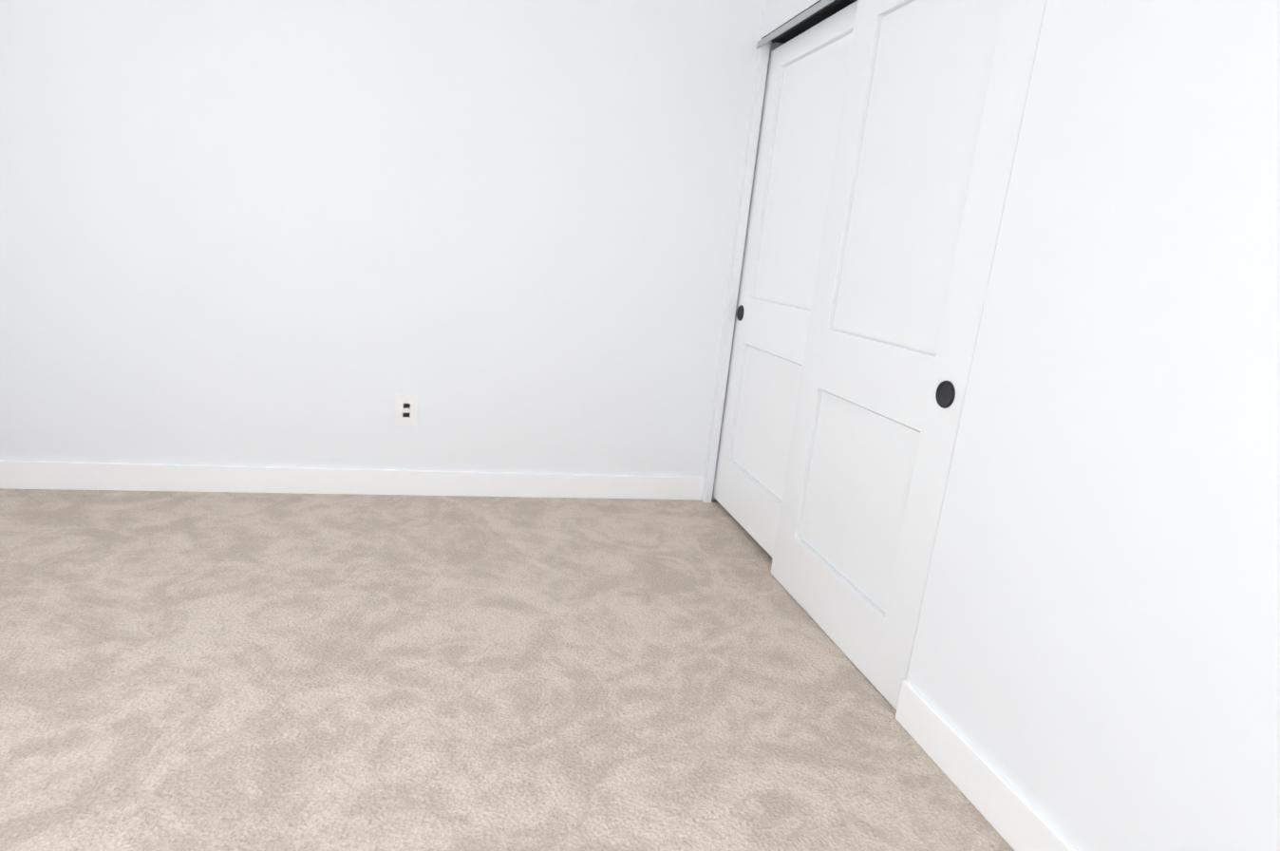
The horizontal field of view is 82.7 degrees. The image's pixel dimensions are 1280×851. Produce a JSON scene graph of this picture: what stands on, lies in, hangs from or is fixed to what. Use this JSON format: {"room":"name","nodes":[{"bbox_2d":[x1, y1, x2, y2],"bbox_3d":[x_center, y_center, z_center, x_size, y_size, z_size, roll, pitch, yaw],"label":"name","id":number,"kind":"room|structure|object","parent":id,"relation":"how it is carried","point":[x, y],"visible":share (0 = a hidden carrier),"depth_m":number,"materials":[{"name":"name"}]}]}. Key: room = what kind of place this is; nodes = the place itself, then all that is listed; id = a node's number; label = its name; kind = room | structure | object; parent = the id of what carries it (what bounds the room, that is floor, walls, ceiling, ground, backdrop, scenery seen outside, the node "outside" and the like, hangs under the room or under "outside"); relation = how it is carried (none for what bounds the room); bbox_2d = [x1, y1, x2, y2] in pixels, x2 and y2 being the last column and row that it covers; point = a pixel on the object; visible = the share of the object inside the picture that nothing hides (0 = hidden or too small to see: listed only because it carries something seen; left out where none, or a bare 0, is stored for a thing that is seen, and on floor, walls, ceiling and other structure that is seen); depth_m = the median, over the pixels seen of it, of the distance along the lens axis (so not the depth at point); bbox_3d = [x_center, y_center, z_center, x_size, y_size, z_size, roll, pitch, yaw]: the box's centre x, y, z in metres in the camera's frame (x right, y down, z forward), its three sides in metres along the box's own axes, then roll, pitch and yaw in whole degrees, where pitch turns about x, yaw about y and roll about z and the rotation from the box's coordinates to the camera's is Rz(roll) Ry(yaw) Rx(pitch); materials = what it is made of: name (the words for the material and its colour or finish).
{"room":"empty bedroom","nodes":[
{"label":"empty bedroom","id":0,"kind":"room"},
{"bbox_2d":[0,0,783,499],"bbox_3d":[-0.743,-0.898,2.952,4.010,2.460,0.100,2,14,-14],"label":"wall","id":1,"kind":"structure","parent":0,"point":[496,235],"depth_m":2.86,"materials":[{"name":"white paint"}]},
{"bbox_2d":[0,459,704,500],"bbox_3d":[-1.188,0.238,3.080,3.076,0.112,0.014,2,14,-14],"label":"baseboard","id":2,"kind":"structure","parent":1,"relation":"attached to","point":[96,476],"depth_m":3.05,"materials":[{"name":"white paint"}]},
{"bbox_2d":[395,394,417,425],"bbox_3d":[-0.980,-0.064,3.055,0.088,0.132,0.008,2,14,-14],"label":"jack wall plate","id":3,"kind":"object","parent":1,"relation":"attached to","point":[406,410],"visible":1,"depth_m":3.05,"materials":[{"name":"plastic"}]},
{"bbox_2d":[0,489,1014,850],"bbox_3d":[-0.358,0.887,1.161,4.010,0.100,4.530,2,14,-14],"label":"floor","id":4,"kind":"structure","parent":0,"point":[232,671],"depth_m":1.84,"materials":[{"name":"carpet"}]},
{"bbox_2d":[763,0,1279,850],"bbox_3d":[0.970,-0.296,1.155,0.100,2.460,4.288,2,14,-14],"label":"wall","id":5,"kind":"structure","parent":0,"point":[1095,661],"depth_m":1.29,"materials":[{"name":"white paint"}]},
{"bbox_2d":[701,0,771,502],"bbox_3d":[0.438,-0.832,3.185,0.036,2.460,0.042,2,14,-14],"label":"door frame","id":6,"kind":"structure","parent":5,"relation":"attached to","point":[757,101],"depth_m":3.19,"materials":[{"name":"white paint"}]},
{"bbox_2d":[712,0,857,558],"bbox_3d":[0.558,-0.504,2.855,0.035,1.950,0.850,2,14,-14],"label":"closet door","id":7,"kind":"structure","parent":5,"relation":"in","point":[803,96],"depth_m":2.87,"materials":[{"name":"white paint"}]},
{"bbox_2d":[736,304,743,320],"bbox_3d":[0.443,-0.498,3.216,0.006,0.068,0.068,2,14,-14],"label":"door pull","id":8,"kind":"object","parent":7,"relation":"attached to","point":[740,313],"visible":1,"depth_m":3.21,"materials":[{"name":"black metal"}]},
{"bbox_2d":[756,0,857,48],"bbox_3d":[0.729,-1.373,2.248,0.104,0.030,1.665,2,14,-14],"label":"track rail","id":9,"kind":"object","parent":5,"relation":"attached to","point":[811,16],"visible":0.8,"depth_m":2.69,"materials":[{"name":"silver metal"}]},
{"bbox_2d":[770,0,1046,709],"bbox_3d":[0.702,-0.308,2.097,0.035,1.992,0.850,2,14,-14],"label":"closet door","id":10,"kind":"structure","parent":5,"relation":"in","point":[933,101],"depth_m":2.02,"materials":[{"name":"white paint"}]},
{"bbox_2d":[935,380,955,408],"bbox_3d":[0.750,-0.077,1.790,0.006,0.068,0.068,2,14,-14],"label":"door pull","id":11,"kind":"object","parent":10,"relation":"attached to","point":[945,394],"visible":1,"depth_m":1.79,"materials":[{"name":"black metal"}]},
{"bbox_2d":[895,679,1076,850],"bbox_3d":[0.986,1.039,0.643,0.014,0.112,2.658,2,14,-14],"label":"baseboard","id":12,"kind":"structure","parent":5,"relation":"attached to","point":[1015,818],"depth_m":1.60,"materials":[{"name":"white paint"}]}
]}

